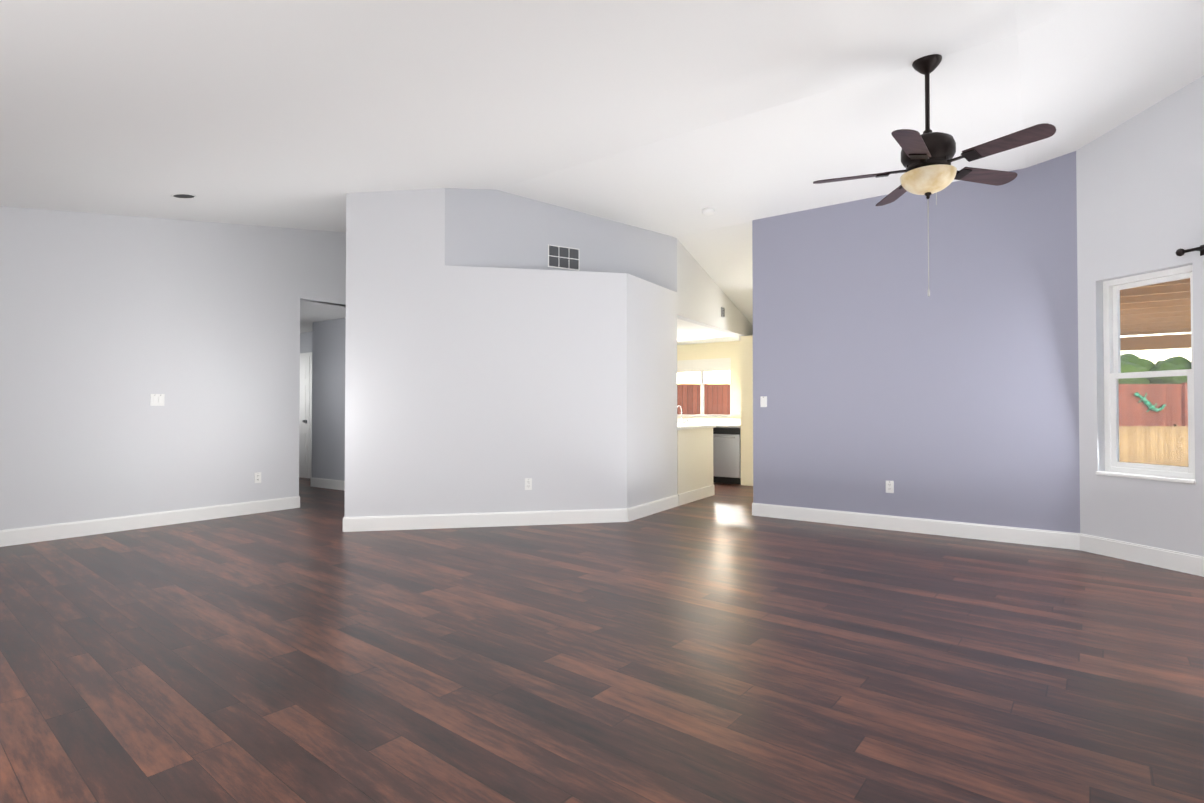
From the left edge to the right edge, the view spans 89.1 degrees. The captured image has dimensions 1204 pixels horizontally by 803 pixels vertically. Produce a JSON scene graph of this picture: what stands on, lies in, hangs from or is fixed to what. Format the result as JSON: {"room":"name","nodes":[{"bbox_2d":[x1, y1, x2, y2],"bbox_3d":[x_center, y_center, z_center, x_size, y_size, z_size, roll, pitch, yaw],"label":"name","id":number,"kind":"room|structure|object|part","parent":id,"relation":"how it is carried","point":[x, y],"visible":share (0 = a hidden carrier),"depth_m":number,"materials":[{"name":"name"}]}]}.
{"room":"empty living room","nodes":[
{"label":"empty living room","id":0,"kind":"room"},
{"bbox_2d":[0,206,345,529],"bbox_3d":[-4.762,-0.489,5.565,0.120,3.410,6.014,-1,-1,36],"label":"wall","id":1,"kind":"structure","parent":0,"point":[110,324],"depth_m":5.94,"materials":[{"name":"white paint"}]},
{"bbox_2d":[0,496,299,546],"bbox_3d":[-5.000,1.142,5.098,0.016,0.135,5.014,-1,-1,36],"label":"baseboard","id":2,"kind":"structure","parent":1,"relation":"attached to","point":[17,536],"depth_m":5.85,"materials":[{"name":"white wood"}]},
{"bbox_2d":[150,394,164,405],"bbox_3d":[-4.359,-0.016,5.999,0.016,0.115,0.116,-1,-1,36],"label":"light switch","id":3,"kind":"object","parent":1,"relation":"attached to","point":[156,399],"visible":1,"depth_m":6.00,"materials":[{"name":"white plastic"}]},
{"bbox_2d":[254,472,260,482],"bbox_3d":[-3.804,0.843,6.760,0.009,0.115,0.070,-1,-1,36],"label":"electrical outlet","id":4,"kind":"object","parent":1,"relation":"attached to","point":[257,477],"visible":1,"depth_m":6.75,"materials":[{"name":"white plastic"}]},
{"bbox_2d":[300,331,312,352],"bbox_3d":[-4.901,0.006,10.311,2.897,2.550,0.120,-1,-1,36],"label":"wall","id":5,"kind":"structure","parent":0,"point":[305,342],"depth_m":10.31,"materials":[{"name":"grey paint"}]},
{"bbox_2d":[299,352,311,478],"bbox_3d":[-5.198,0.233,10.433,0.772,2.101,0.582,0,-1,-1],"label":"door","id":6,"kind":"structure","parent":5,"relation":"attached to","point":[305,440],"depth_m":10.24,"materials":[{"name":"white wood"}]},
{"bbox_2d":[300,300,345,332],"bbox_3d":[-4.654,-1.245,9.209,4.808,0.120,2.600,-1,-1,36],"label":"ceiling","id":7,"kind":"structure","parent":0,"point":[312,312],"depth_m":8.23,"materials":[{"name":"white paint"}]},
{"bbox_2d":[312,318,345,480],"bbox_3d":[-2.807,-0.024,8.181,3.600,2.550,0.120,-1,-1,34],"label":"wall","id":8,"kind":"structure","parent":0,"point":[328,398],"depth_m":8.90,"materials":[{"name":"grey paint"}]},
{"bbox_2d":[310,477,344,490],"bbox_3d":[-2.845,1.183,8.108,3.600,0.135,0.016,-1,-1,34],"label":"baseboard","id":9,"kind":"structure","parent":8,"relation":"attached to","point":[329,483],"depth_m":8.85,"materials":[{"name":"white wood"}]},
{"bbox_2d":[344,188,444,516],"bbox_3d":[-1.983,-0.455,5.909,0.903,3.350,0.160,0,-1,-11],"label":"wall","id":10,"kind":"structure","parent":0,"point":[394,353],"depth_m":5.83,"materials":[{"name":"white paint"}]},
{"bbox_2d":[343,507,634,531],"bbox_3d":[-1.093,1.154,5.970,2.732,0.135,0.488,0,-1,-1],"label":"baseboard","id":11,"kind":"structure","parent":10,"relation":"attached to","point":[408,522],"depth_m":5.95,"materials":[{"name":"white wood"}]},
{"bbox_2d":[444,265,676,513],"bbox_3d":[-0.327,-0.040,6.613,2.462,2.540,1.373,0,-1,-1],"label":"wall","id":12,"kind":"structure","parent":0,"point":[560,388],"depth_m":6.12,"materials":[{"name":"white paint"}]},
{"bbox_2d":[525,478,531,489],"bbox_3d":[-0.728,0.817,6.045,0.070,0.115,0.009,0,-1,-11],"label":"electrical outlet","id":13,"kind":"object","parent":12,"relation":"attached to","point":[528,483],"visible":1,"depth_m":6.04,"materials":[{"name":"white plastic"}]},
{"bbox_2d":[631,494,678,519],"bbox_3d":[0.582,1.165,6.757,0.667,0.135,0.992,0,-1,-1],"label":"baseboard","id":14,"kind":"structure","parent":12,"relation":"attached to","point":[653,507],"depth_m":6.74,"materials":[{"name":"white wood"}]},
{"bbox_2d":[445,188,676,291],"bbox_3d":[-0.344,-0.475,6.650,2.777,3.410,0.120,0,-1,-29],"label":"wall","id":15,"kind":"structure","parent":0,"point":[492,228],"depth_m":6.42,"materials":[{"name":"grey paint"}]},
{"bbox_2d":[548,244,578,270],"bbox_3d":[-0.409,-1.540,6.551,0.370,0.235,0.013,0,-1,-29],"label":"air vent","id":16,"kind":"object","parent":15,"relation":"in","point":[561,257],"visible":1,"depth_m":6.54,"materials":[{"name":"white plastic"}]},
{"bbox_2d":[0,477,1203,802],"bbox_3d":[-0.807,1.277,5.634,15.391,0.120,11.200,-1,-1,36],"label":"floor","id":17,"kind":"structure","parent":0,"point":[722,645],"depth_m":2.73,"materials":[{"name":"brown wood"}]},
{"bbox_2d":[677,428,714,505],"bbox_3d":[0.943,0.798,7.902,0.636,0.900,1.109,0,-1,32],"label":"half wall","id":18,"kind":"structure","parent":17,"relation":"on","point":[694,459],"depth_m":7.69,"materials":[{"name":"white paint"}]},
{"bbox_2d":[677,425,715,429],"bbox_3d":[0.944,0.331,7.926,0.680,0.035,1.139,0,-1,32],"label":"countertop","id":19,"kind":"structure","parent":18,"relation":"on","point":[683,427],"depth_m":7.74,"materials":[{"name":"white stone"}]},
{"bbox_3d":[1.205,1.178,7.731,0.016,0.135,1.109,0,-1,32],"label":"kitchen peninsula base","id":20,"kind":"part","parent":18,"relation":"part of","materials":[{"name":"white wood"}]},
{"bbox_2d":[713,427,740,483],"bbox_3d":[2.036,0.840,9.703,0.590,0.865,0.624,-1,-1,36],"label":"dishwasher","id":21,"kind":"object","parent":17,"relation":"on","point":[726,460],"visible":0.5,"depth_m":9.41,"materials":[{"name":"silver metal"}]},
{"bbox_2d":[740,335,752,485],"bbox_3d":[2.593,0.137,9.325,0.744,2.260,0.640,-1,-1,36],"label":"wall","id":22,"kind":"structure","parent":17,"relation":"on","point":[746,365],"depth_m":9.22,"materials":[{"name":"beige paint"}]},
{"bbox_3d":[0.265,0.855,11.011,3.413,0.870,2.765,0,-1,-1],"label":"base cabinet","id":23,"kind":"object","parent":17,"relation":"on","visible":0},
{"bbox_2d":[677,418,740,427],"bbox_3d":[0.502,0.353,10.831,4.400,0.130,0.645,-1,-1,36],"label":"countertop","id":24,"kind":"structure","parent":23,"relation":"on","point":[728,422],"depth_m":10.15,"materials":[{"name":"white stone"}]},
{"bbox_2d":[677,405,687,423],"bbox_3d":[1.347,0.220,10.387,0.210,0.314,0.226,0,-1,-1],"label":"kitchen faucet","id":25,"kind":"object","parent":24,"relation":"on","point":[681,415],"visible":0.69,"depth_m":10.40,"materials":[{"name":"silver metal"}]},
{"bbox_2d":[0,0,1203,324],"bbox_3d":[-0.807,-2.081,5.680,15.391,1.938,11.200,-1,-1,36],"label":"ceiling","id":26,"kind":"structure","parent":0,"point":[672,118],"depth_m":3.94,"materials":[{"name":"white paint"}]},
{"bbox_2d":[171,193,196,198],"bbox_3d":[-3.650,-1.793,5.337,0.190,0.036,0.189,0,-1,-1],"label":"recessed light","id":27,"kind":"object","parent":26,"relation":"in","point":[184,196],"visible":1,"depth_m":5.33,"materials":[{"name":"white metal"}]},
{"bbox_2d":[702,208,714,214],"bbox_3d":[1.119,-1.998,6.440,0.133,0.046,0.133,0,-1,-1],"label":"smoke detector","id":28,"kind":"object","parent":26,"relation":"attached to","point":[708,211],"visible":1,"depth_m":6.41,"materials":[{"name":"white plastic"}]},
{"bbox_2d":[813,54,1055,295],"bbox_3d":[2.079,-1.420,3.931,1.319,1.506,1.280,0,-1,-1],"label":"fan","id":29,"kind":"object","parent":26,"relation":"hanging from","point":[927,155],"visible":0.98,"depth_m":3.77,"materials":[{"name":"brown wood"}]},
{"bbox_3d":[1.644,-1.475,4.038,0.452,0.038,0.268,0,-1,-1],"label":"blade","id":30,"kind":"part","parent":29,"relation":"part of","materials":[{"name":"brown wood"}]},
{"bbox_3d":[2.090,-1.471,4.344,0.152,0.038,0.458,0,-1,-1],"label":"blade","id":31,"kind":"part","parent":29,"relation":"part of","materials":[{"name":"brown wood"}]},
{"bbox_3d":[1.793,-1.482,3.530,0.362,0.038,0.410,0,-1,-1],"label":"blade","id":32,"kind":"part","parent":29,"relation":"part of","materials":[{"name":"brown wood"}]},
{"bbox_3d":[2.070,-1.382,3.882,0.320,0.119,0.320,0,-1,-1],"label":"lamp shade","id":33,"kind":"part","parent":29,"relation":"part of","materials":[{"name":"beige glass"}]},
{"bbox_3d":[2.102,-1.057,3.890,0.079,0.780,0.039,0,-1,-1],"label":"chain","id":34,"kind":"part","parent":29,"relation":"part of","materials":[{"name":"grey metal"}]},
{"bbox_3d":[2.508,-1.476,4.006,0.458,0.038,0.230,0,-1,-1],"label":"blade","id":35,"kind":"part","parent":29,"relation":"part of","materials":[{"name":"brown wood"}]},
{"bbox_3d":[2.319,-1.483,3.509,0.334,0.038,0.428,0,-1,-1],"label":"blade","id":36,"kind":"part","parent":29,"relation":"part of","materials":[{"name":"brown wood"}]},
{"bbox_2d":[677,319,739,344],"bbox_3d":[-0.572,-1.063,9.308,4.505,0.120,4.422,-1,-1,36],"label":"ceiling","id":37,"kind":"structure","parent":0,"point":[689,333],"depth_m":9.29,"materials":[{"name":"white paint"}]},
{"bbox_2d":[677,341,740,417],"bbox_3d":[3.548,-0.002,9.142,5.661,2.532,0.160,-1,-1,36],"label":"wall","id":38,"kind":"structure","parent":0,"point":[715,350],"depth_m":10.14,"materials":[{"name":"beige paint"}]},
{"bbox_2d":[677,371,730,416],"bbox_3d":[1.721,-0.227,10.485,1.130,0.980,0.070,-1,-1,36],"label":"window","id":39,"kind":"structure","parent":38,"relation":"in","point":[701,414],"depth_m":10.46,"materials":[{"name":"white plastic"}]},
{"bbox_2d":[677,358,730,372],"bbox_3d":[1.683,-0.613,10.437,1.130,0.210,0.040,-1,-1,36],"label":"window blind","id":40,"kind":"object","parent":38,"relation":"attached to","point":[708,365],"visible":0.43,"depth_m":10.37,"materials":[{"name":"white"}]},
{"bbox_2d":[677,239,752,336],"bbox_3d":[1.655,-1.491,8.585,0.142,0.956,2.994,0,-1,32],"label":"wall","id":41,"kind":"structure","parent":0,"point":[702,298],"depth_m":7.96,"materials":[{"name":"white paint"}]},
{"bbox_3d":[1.684,-1.245,8.515,0.022,0.130,0.100,0,-1,32],"label":"air vent","id":42,"kind":"part","parent":41,"relation":"part of","materials":[{"name":"grey metal"}]},
{"bbox_2d":[752,151,1079,532],"bbox_3d":[2.807,-0.435,5.858,2.807,3.310,0.120,-1,-1,36],"label":"wall","id":43,"kind":"structure","parent":0,"point":[954,396],"depth_m":5.64,"materials":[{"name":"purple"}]},
{"bbox_2d":[760,396,766,406],"bbox_3d":[1.730,0.003,6.548,0.070,0.115,0.016,-1,-1,36],"label":"light switch","id":44,"kind":"object","parent":43,"relation":"attached to","point":[763,401],"visible":1,"depth_m":6.55,"materials":[{"name":"white plastic"}]},
{"bbox_2d":[886,481,893,492],"bbox_3d":[2.735,0.811,5.813,0.070,0.115,0.009,-1,-1,36],"label":"outlet","id":45,"kind":"object","parent":43,"relation":"attached to","point":[889,486],"visible":1,"depth_m":5.81,"materials":[{"name":"white plastic"}]},
{"bbox_2d":[752,503,1079,549],"bbox_3d":[2.757,1.152,5.840,2.245,0.135,1.788,0,-1,-1],"label":"baseboard","id":46,"kind":"structure","parent":43,"relation":"attached to","point":[1049,538],"depth_m":5.61,"materials":[{"name":"white wood"}]},
{"bbox_2d":[1076,76,1203,555],"bbox_3d":[4.508,-0.822,3.176,0.160,4.010,3.950,0,-1,-16],"label":"wall","id":47,"kind":"structure","parent":0,"point":[1143,199],"depth_m":4.57,"materials":[{"name":"white paint"}]},
{"bbox_2d":[1079,533,1203,576],"bbox_3d":[4.431,1.115,3.101,0.016,0.135,3.900,0,-1,-16],"label":"baseboard","id":48,"kind":"structure","parent":47,"relation":"attached to","point":[1169,559],"depth_m":4.52,"materials":[{"name":"white wood"}]},
{"bbox_2d":[1096,471,1195,483],"bbox_3d":[4.047,0.562,4.549,0.095,0.025,0.647,0,-1,-16],"label":"window sill","id":49,"kind":"structure","parent":47,"relation":"attached to","point":[1158,478],"depth_m":4.50,"materials":[{"name":"white wood"}]},
{"bbox_2d":[1103,265,1194,478],"bbox_3d":[4.127,-0.204,4.583,0.078,1.518,0.637,0,-1,-16],"label":"window","id":50,"kind":"structure","parent":47,"relation":"in","point":[1112,289],"depth_m":4.65,"materials":[{"name":"white plastic"}]},
{"bbox_3d":[4.112,0.146,4.574,0.130,0.659,0.461,0,-1,-1],"label":"glass","id":51,"kind":"part","parent":50,"relation":"part of","materials":[{"name":"clear glass"}]},
{"bbox_3d":[4.145,-0.548,4.593,0.135,0.689,0.480,0,-1,-1],"label":"glass","id":52,"kind":"part","parent":50,"relation":"part of","materials":[{"name":"clear glass"}]},
{"bbox_2d":[1176,245,1203,255],"bbox_3d":[4.326,-1.052,3.199,0.628,0.070,2.169,0,-1,-1],"label":"curtain rod","id":53,"kind":"object","parent":47,"relation":"attached to","point":[1180,252],"visible":1,"depth_m":4.20,"materials":[{"name":"brown metal"}]},
{"label":"outside","id":54,"kind":"structure","parent":0,"visible":0},
{"bbox_2d":[677,278,1191,466],"bbox_3d":[10.928,-0.285,10.915,38.000,3.388,17.472,0,-1,-1],"label":"yard","id":55,"kind":"structure","parent":54,"point":[1140,299],"depth_m":12.64,"materials":[{"name":"brown wood"}]}
]}

